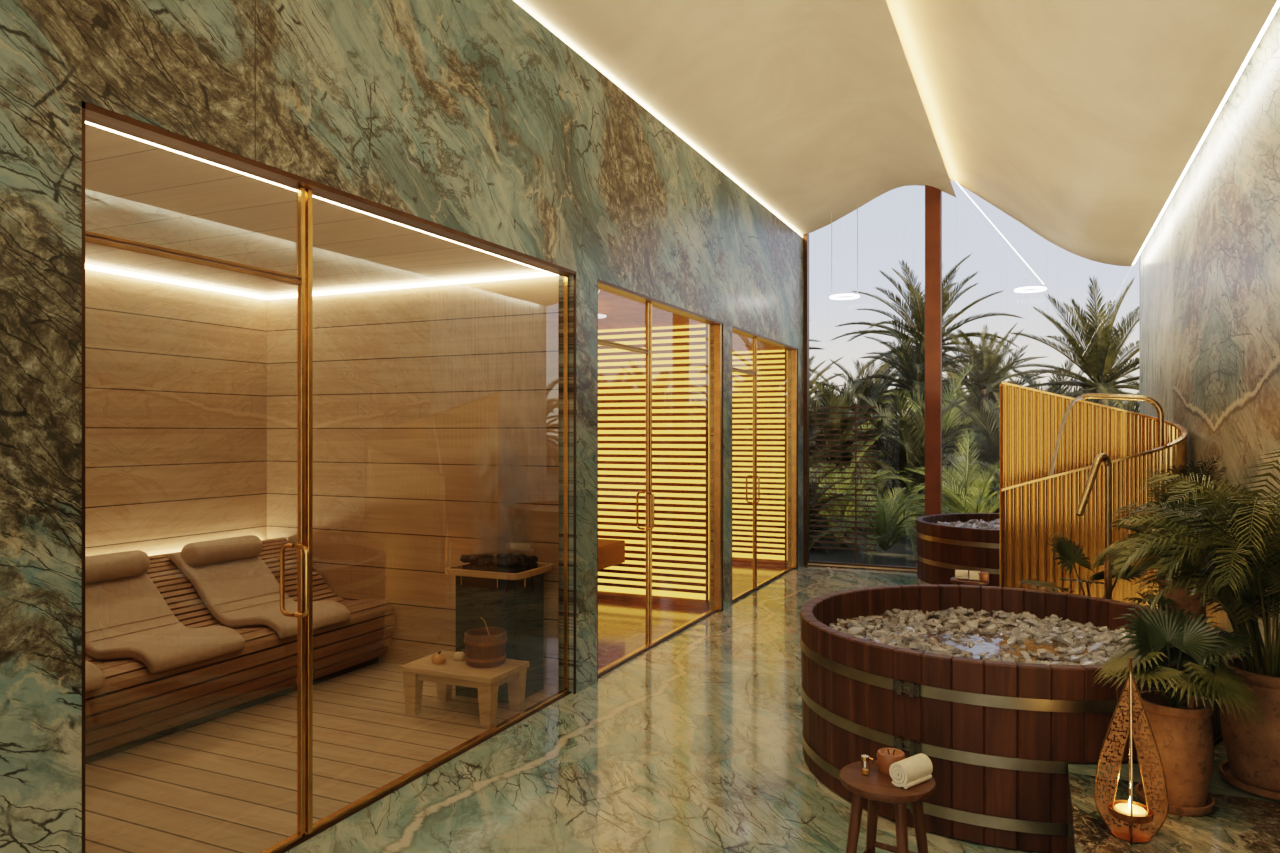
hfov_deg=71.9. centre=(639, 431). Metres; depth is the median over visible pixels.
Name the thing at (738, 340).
ceiling
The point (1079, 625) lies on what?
ice chunk
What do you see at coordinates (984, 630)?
ice chunk
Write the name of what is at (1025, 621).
ice chunk
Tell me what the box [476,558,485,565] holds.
stone
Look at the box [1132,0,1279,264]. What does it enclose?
led strip light
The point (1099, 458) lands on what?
tub faucet
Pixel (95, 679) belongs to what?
cushion
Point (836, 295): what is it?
lamp
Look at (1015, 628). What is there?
ice chunk
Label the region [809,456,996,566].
ground
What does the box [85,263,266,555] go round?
wall
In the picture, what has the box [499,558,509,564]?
stone
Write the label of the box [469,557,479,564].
stone
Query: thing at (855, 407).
fence
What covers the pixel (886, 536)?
shrub
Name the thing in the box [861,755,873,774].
vial
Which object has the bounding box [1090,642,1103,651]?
ice chunk
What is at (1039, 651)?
ice chunk
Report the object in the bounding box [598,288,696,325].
ceiling
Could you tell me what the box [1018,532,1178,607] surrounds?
potted palm
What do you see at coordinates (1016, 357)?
shrub
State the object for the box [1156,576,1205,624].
pot
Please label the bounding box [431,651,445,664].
bath pouf
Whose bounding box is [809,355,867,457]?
palm tree
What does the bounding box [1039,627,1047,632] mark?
ice chunk
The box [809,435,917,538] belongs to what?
shrub
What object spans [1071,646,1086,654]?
ice chunk
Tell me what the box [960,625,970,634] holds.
ice chunk
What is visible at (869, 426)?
shrub
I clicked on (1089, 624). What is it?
ice chunk
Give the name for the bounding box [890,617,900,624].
ice chunk
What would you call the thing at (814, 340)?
palm tree
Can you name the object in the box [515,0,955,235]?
ceiling
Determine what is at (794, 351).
door
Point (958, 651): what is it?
ice chunk
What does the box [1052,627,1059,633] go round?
ice chunk
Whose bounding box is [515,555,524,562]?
stone
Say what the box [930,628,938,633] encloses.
ice chunk
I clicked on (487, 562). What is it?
stone
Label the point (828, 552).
shrub
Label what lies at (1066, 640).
ice chunk
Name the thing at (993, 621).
ice chunk
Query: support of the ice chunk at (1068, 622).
on the water
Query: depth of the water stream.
6.18 m
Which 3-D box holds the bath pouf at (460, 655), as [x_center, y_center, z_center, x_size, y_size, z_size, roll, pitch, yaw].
[-1.016,1.250,4.963,0.074,0.064,0.074,0,0,24]
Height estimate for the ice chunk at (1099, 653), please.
0.032 m
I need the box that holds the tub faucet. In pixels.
[1075,453,1128,599]
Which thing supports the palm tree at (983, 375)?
on the ground
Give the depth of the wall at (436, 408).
5.81 m
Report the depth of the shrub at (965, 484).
13.29 m
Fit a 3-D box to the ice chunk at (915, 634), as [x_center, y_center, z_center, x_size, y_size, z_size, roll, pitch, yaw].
[1.311,0.979,4.215,0.043,0.042,0.054,0,0,8]
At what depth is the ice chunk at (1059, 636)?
4.19 m
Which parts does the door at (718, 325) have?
handle, edge trim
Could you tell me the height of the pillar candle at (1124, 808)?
0.054 m
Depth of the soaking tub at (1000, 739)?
3.36 m
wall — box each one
[0,0,802,852]
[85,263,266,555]
[267,271,558,685]
[598,320,709,607]
[732,347,787,565]
[1139,5,1279,656]
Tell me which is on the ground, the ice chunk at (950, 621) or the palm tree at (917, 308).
the palm tree at (917, 308)
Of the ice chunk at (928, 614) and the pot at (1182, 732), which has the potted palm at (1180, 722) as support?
the pot at (1182, 732)
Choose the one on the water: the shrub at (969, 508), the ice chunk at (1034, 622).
the ice chunk at (1034, 622)
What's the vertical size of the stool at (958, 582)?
0.402 m
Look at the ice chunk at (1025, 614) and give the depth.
4.69 m
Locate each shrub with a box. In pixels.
[809,379,918,502]
[809,380,911,512]
[809,409,887,536]
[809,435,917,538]
[809,464,865,554]
[809,466,946,563]
[810,380,880,473]
[813,359,951,459]
[861,364,999,502]
[874,429,999,531]
[885,373,973,476]
[900,460,999,535]
[918,389,1057,513]
[942,345,1061,480]
[951,461,999,513]
[997,389,1138,443]
[1012,358,1115,399]
[1071,379,1138,410]
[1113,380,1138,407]
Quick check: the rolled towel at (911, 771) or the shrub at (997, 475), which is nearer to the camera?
the rolled towel at (911, 771)
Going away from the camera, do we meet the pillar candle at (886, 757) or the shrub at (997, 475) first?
the pillar candle at (886, 757)
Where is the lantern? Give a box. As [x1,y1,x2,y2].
[1094,657,1168,843]
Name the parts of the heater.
guard rail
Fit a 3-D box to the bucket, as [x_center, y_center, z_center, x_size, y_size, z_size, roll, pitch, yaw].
[-0.856,1.194,4.891,0.238,0.175,0.237,0,0,24]
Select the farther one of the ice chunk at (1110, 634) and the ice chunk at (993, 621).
the ice chunk at (993, 621)
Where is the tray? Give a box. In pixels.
[462,563,536,572]
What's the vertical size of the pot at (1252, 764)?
0.388 m
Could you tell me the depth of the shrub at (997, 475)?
12.16 m
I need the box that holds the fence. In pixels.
[809,405,876,562]
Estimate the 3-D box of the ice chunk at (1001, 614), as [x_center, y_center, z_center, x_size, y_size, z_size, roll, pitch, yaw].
[1.960,0.983,4.742,0.060,0.030,0.050,0,0,24]
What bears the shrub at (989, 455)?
on the ground
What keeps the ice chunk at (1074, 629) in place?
on the water
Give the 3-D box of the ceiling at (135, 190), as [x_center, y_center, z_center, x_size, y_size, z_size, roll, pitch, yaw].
[-2.255,-1.040,4.372,2.480,0.100,3.300,0,0,24]
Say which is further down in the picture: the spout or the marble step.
the marble step
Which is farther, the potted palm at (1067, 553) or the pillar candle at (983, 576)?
the pillar candle at (983, 576)
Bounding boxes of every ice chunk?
[847,621,860,626]
[847,627,862,634]
[865,625,874,629]
[873,639,886,644]
[874,632,883,636]
[878,629,887,637]
[878,636,886,641]
[888,632,894,637]
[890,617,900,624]
[905,621,920,625]
[905,626,912,630]
[908,635,919,640]
[908,643,921,648]
[910,632,918,636]
[914,613,924,620]
[920,642,930,650]
[921,621,940,625]
[926,611,934,616]
[928,646,947,651]
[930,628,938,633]
[938,613,949,620]
[947,619,958,624]
[954,649,972,655]
[957,615,968,618]
[957,652,967,657]
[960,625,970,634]
[963,608,973,614]
[966,620,977,629]
[978,617,986,622]
[981,629,992,631]
[987,625,996,631]
[991,619,1000,624]
[999,613,1009,616]
[1003,629,1012,636]
[1005,619,1018,625]
[1007,636,1016,645]
[1009,630,1017,634]
[1013,627,1023,635]
[1022,612,1030,618]
[1023,618,1031,624]
[1024,626,1039,634]
[1027,614,1034,618]
[1027,618,1041,626]
[1036,649,1048,659]
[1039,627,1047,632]
[1040,652,1054,658]
[1044,621,1052,626]
[1047,636,1057,639]
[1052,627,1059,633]
[1054,647,1067,653]
[1056,634,1069,639]
[1057,650,1075,656]
[1063,636,1073,645]
[1066,621,1082,625]
[1067,627,1078,632]
[1069,654,1087,661]
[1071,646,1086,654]
[1076,623,1086,628]
[1080,661,1097,664]
[1084,622,1092,627]
[1090,630,1102,634]
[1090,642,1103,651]
[1091,656,1103,664]
[1092,651,1103,655]
[1098,634,1112,642]
[1103,641,1116,647]
[1107,632,1122,636]
[1115,635,1129,642]
[1120,645,1132,649]
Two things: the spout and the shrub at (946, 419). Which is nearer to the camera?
the spout
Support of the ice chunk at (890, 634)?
on the water
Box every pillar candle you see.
[877,748,905,774]
[978,571,988,580]
[1113,799,1147,815]
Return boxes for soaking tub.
[800,584,1222,852]
[916,513,999,586]
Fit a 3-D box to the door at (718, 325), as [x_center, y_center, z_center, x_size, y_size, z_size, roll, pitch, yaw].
[0.174,0.300,6.581,0.140,2.500,2.390,0,0,24]
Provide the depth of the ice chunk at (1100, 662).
3.75 m
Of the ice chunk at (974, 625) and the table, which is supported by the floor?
the table
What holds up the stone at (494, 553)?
on the heater
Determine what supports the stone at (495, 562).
on the heater
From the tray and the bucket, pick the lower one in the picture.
the bucket
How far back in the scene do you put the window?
9.64 m
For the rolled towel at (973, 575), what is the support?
on the stool at (958, 582)
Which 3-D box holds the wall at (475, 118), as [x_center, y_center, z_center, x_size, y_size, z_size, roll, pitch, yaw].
[-0.732,-0.350,4.982,0.450,3.800,11.870,0,0,24]
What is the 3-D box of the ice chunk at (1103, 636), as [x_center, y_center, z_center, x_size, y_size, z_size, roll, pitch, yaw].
[2.193,0.974,4.150,0.050,0.037,0.054,0,0,-7]
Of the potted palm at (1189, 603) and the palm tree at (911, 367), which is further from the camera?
the palm tree at (911, 367)
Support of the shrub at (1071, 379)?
on the ground
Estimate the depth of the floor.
4.10 m
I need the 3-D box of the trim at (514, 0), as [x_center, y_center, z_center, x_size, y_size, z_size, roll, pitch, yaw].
[-0.548,-2.255,4.883,0.024,0.008,11.740,0,0,24]
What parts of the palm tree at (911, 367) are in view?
crown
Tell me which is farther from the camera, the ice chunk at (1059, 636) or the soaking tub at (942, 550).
the soaking tub at (942, 550)
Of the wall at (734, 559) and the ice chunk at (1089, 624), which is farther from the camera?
the wall at (734, 559)
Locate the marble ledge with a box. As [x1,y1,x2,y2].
[1068,741,1279,852]
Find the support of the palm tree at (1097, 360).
on the ground
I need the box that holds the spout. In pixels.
[1082,393,1163,446]
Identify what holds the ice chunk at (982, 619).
on the water
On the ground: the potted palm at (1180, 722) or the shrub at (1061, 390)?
the shrub at (1061, 390)
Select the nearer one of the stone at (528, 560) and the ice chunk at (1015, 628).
the ice chunk at (1015, 628)
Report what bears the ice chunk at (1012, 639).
on the water
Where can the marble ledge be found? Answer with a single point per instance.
(1218, 785)
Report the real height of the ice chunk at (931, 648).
0.035 m
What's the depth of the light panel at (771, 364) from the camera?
10.29 m
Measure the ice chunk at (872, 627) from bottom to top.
0.030 m
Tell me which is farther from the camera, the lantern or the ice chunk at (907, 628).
the ice chunk at (907, 628)
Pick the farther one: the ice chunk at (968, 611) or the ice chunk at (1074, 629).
the ice chunk at (968, 611)
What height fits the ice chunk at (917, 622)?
0.038 m
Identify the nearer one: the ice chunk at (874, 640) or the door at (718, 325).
the ice chunk at (874, 640)
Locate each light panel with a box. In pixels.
[598,324,708,607]
[732,350,786,566]
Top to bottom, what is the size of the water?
0.001 m
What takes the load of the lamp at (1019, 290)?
hanging from the ceiling at (1078, 121)
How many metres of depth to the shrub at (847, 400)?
15.22 m
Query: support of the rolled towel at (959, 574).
on the stool at (958, 582)
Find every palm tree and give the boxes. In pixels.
[809,320,829,414]
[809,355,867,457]
[830,254,1025,425]
[850,321,981,483]
[942,323,1048,478]
[992,274,1138,411]
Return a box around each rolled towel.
[889,753,932,788]
[955,570,967,578]
[969,571,979,579]
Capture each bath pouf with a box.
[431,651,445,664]
[453,649,464,660]
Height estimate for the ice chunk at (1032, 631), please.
0.048 m
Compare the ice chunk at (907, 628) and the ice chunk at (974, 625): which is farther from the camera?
the ice chunk at (974, 625)
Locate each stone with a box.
[460,555,471,562]
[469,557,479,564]
[475,553,487,557]
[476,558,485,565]
[483,558,492,566]
[485,551,492,556]
[490,552,500,557]
[492,559,501,566]
[498,554,507,558]
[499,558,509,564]
[507,557,518,565]
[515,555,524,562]
[521,557,531,564]
[528,555,537,563]
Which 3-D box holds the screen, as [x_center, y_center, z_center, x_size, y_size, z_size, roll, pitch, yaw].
[3.130,0.582,6.157,1.177,1.937,0.832,0,0,24]
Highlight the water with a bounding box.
[827,611,1132,663]
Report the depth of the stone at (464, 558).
5.18 m
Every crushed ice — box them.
[828,609,1130,664]
[931,518,999,529]
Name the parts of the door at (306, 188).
handle, edge trim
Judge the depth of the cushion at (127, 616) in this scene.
4.71 m
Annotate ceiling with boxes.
[85,123,539,294]
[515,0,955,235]
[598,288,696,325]
[732,332,777,348]
[886,0,1277,266]
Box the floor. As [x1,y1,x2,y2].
[85,563,1042,852]
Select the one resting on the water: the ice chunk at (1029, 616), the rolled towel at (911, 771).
the ice chunk at (1029, 616)
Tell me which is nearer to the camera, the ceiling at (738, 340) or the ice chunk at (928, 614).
the ice chunk at (928, 614)
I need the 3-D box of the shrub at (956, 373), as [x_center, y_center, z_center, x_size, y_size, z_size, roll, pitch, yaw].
[10.541,0.145,31.477,4.464,4.758,5.044,0,0,16]
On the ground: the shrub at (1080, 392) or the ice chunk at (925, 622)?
the shrub at (1080, 392)
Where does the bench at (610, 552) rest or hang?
on the floor
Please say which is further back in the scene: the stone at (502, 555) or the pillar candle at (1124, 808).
the stone at (502, 555)
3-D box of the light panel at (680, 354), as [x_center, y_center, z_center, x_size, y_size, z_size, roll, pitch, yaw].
[-0.500,0.300,8.265,2.420,2.500,0.032,0,0,24]
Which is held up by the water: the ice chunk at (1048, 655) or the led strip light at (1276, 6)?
the ice chunk at (1048, 655)
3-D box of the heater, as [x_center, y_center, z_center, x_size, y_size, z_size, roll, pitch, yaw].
[-0.832,1.167,5.247,0.520,0.765,0.440,0,0,24]
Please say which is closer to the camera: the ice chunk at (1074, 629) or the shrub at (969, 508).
the ice chunk at (1074, 629)
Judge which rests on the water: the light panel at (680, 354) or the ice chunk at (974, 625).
the ice chunk at (974, 625)
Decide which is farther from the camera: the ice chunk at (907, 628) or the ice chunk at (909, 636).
the ice chunk at (907, 628)
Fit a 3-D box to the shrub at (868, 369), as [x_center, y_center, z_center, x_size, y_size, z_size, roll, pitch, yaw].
[8.000,-0.215,30.426,5.044,4.758,4.464,0,0,-11]
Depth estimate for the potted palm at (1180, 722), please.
2.78 m
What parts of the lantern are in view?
dish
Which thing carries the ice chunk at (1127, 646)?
on the water
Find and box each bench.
[85,537,394,763]
[598,539,624,569]
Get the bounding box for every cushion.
[85,550,244,673]
[85,660,105,692]
[168,535,350,638]
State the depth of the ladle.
4.91 m
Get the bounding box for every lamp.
[829,197,859,299]
[955,181,1046,292]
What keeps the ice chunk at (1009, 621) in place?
on the water
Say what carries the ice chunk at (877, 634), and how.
on the water
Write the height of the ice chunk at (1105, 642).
0.030 m
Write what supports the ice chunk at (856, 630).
on the water
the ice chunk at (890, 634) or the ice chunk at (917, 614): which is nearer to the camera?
the ice chunk at (890, 634)
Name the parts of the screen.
post, post, rail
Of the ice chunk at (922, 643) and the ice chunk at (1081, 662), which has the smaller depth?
the ice chunk at (1081, 662)
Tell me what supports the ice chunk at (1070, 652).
on the water
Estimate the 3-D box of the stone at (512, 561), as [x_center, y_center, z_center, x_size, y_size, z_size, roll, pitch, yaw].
[-0.728,0.744,5.075,0.066,0.048,0.068,0,0,43]
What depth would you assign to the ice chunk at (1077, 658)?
3.81 m
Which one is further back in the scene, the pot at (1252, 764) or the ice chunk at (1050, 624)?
the ice chunk at (1050, 624)
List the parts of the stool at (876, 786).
leg, leg, seat, leg, leg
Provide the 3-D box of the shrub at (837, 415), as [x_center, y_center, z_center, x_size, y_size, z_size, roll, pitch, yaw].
[2.486,1.096,14.896,2.811,2.996,3.176,0,0,-27]
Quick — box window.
[803,185,941,572]
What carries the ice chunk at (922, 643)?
on the water
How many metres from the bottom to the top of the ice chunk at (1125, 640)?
0.036 m
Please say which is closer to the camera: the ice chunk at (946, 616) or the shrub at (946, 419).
the ice chunk at (946, 616)
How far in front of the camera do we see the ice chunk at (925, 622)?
4.50 m
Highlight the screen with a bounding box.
[1000,382,1186,607]
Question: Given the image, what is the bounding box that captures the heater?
[445,562,553,702]
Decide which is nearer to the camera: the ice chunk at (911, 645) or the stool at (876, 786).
the stool at (876, 786)
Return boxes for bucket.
[464,627,506,667]
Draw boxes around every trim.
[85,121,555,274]
[85,264,269,299]
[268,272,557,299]
[514,0,800,235]
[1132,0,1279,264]
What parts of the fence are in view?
post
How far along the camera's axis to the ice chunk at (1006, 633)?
4.29 m
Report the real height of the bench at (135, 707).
0.798 m
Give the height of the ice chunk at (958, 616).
0.027 m
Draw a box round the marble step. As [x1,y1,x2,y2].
[1069,773,1279,852]
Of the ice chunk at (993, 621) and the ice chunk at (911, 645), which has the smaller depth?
the ice chunk at (911, 645)
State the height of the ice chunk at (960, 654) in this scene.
0.038 m
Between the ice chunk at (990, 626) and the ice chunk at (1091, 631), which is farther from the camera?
the ice chunk at (990, 626)
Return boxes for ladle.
[481,617,489,635]
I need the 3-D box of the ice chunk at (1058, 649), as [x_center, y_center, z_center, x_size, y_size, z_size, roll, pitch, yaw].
[1.874,0.975,3.920,0.059,0.049,0.067,0,0,35]
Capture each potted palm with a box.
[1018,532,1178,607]
[1091,439,1279,800]
[1092,597,1268,816]
[1114,450,1226,624]
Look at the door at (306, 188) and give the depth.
3.35 m
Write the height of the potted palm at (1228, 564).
1.642 m
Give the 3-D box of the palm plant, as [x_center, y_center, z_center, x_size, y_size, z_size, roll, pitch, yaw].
[4.783,0.884,15.635,3.142,3.348,3.550,0,0,16]
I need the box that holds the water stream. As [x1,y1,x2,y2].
[1050,396,1082,475]
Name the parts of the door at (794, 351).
handle, edge trim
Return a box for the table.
[400,651,528,727]
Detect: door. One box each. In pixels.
[82,101,575,852]
[597,279,722,681]
[732,326,797,602]
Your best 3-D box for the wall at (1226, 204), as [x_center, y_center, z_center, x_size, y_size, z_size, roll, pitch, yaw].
[2.676,-0.325,3.491,0.150,4.150,11.970,0,0,24]
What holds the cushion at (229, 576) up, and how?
on the bench at (135, 707)
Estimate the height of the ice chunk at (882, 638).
0.044 m
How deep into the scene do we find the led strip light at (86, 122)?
3.33 m
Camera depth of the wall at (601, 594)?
7.95 m
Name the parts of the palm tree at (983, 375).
crown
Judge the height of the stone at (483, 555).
0.047 m
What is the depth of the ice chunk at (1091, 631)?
4.25 m
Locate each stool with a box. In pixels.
[839,760,935,852]
[950,576,989,585]
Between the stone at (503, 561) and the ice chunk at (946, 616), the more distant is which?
the stone at (503, 561)
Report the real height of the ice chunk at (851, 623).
0.053 m
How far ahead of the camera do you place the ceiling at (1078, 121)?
5.36 m
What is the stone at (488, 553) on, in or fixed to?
on the heater
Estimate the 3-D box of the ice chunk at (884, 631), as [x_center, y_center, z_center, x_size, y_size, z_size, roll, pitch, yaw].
[1.163,0.975,4.257,0.062,0.050,0.062,0,0,11]
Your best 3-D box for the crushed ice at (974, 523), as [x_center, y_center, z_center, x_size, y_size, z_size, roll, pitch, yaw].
[3.601,0.954,8.479,1.626,0.108,1.621,0,0,-11]
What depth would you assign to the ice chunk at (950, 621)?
4.53 m
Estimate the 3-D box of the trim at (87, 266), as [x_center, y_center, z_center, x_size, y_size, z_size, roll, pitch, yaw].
[-3.362,-0.968,4.880,0.035,0.025,3.270,0,0,24]
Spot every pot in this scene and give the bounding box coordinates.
[1136,690,1213,807]
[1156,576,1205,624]
[1220,656,1279,791]
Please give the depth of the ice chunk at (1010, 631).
4.26 m
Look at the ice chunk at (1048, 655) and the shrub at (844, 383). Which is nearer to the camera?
the ice chunk at (1048, 655)
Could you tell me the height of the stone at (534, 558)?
0.047 m
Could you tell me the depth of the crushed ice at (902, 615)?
4.31 m
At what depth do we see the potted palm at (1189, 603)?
5.00 m
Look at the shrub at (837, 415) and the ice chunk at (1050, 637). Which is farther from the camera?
the shrub at (837, 415)

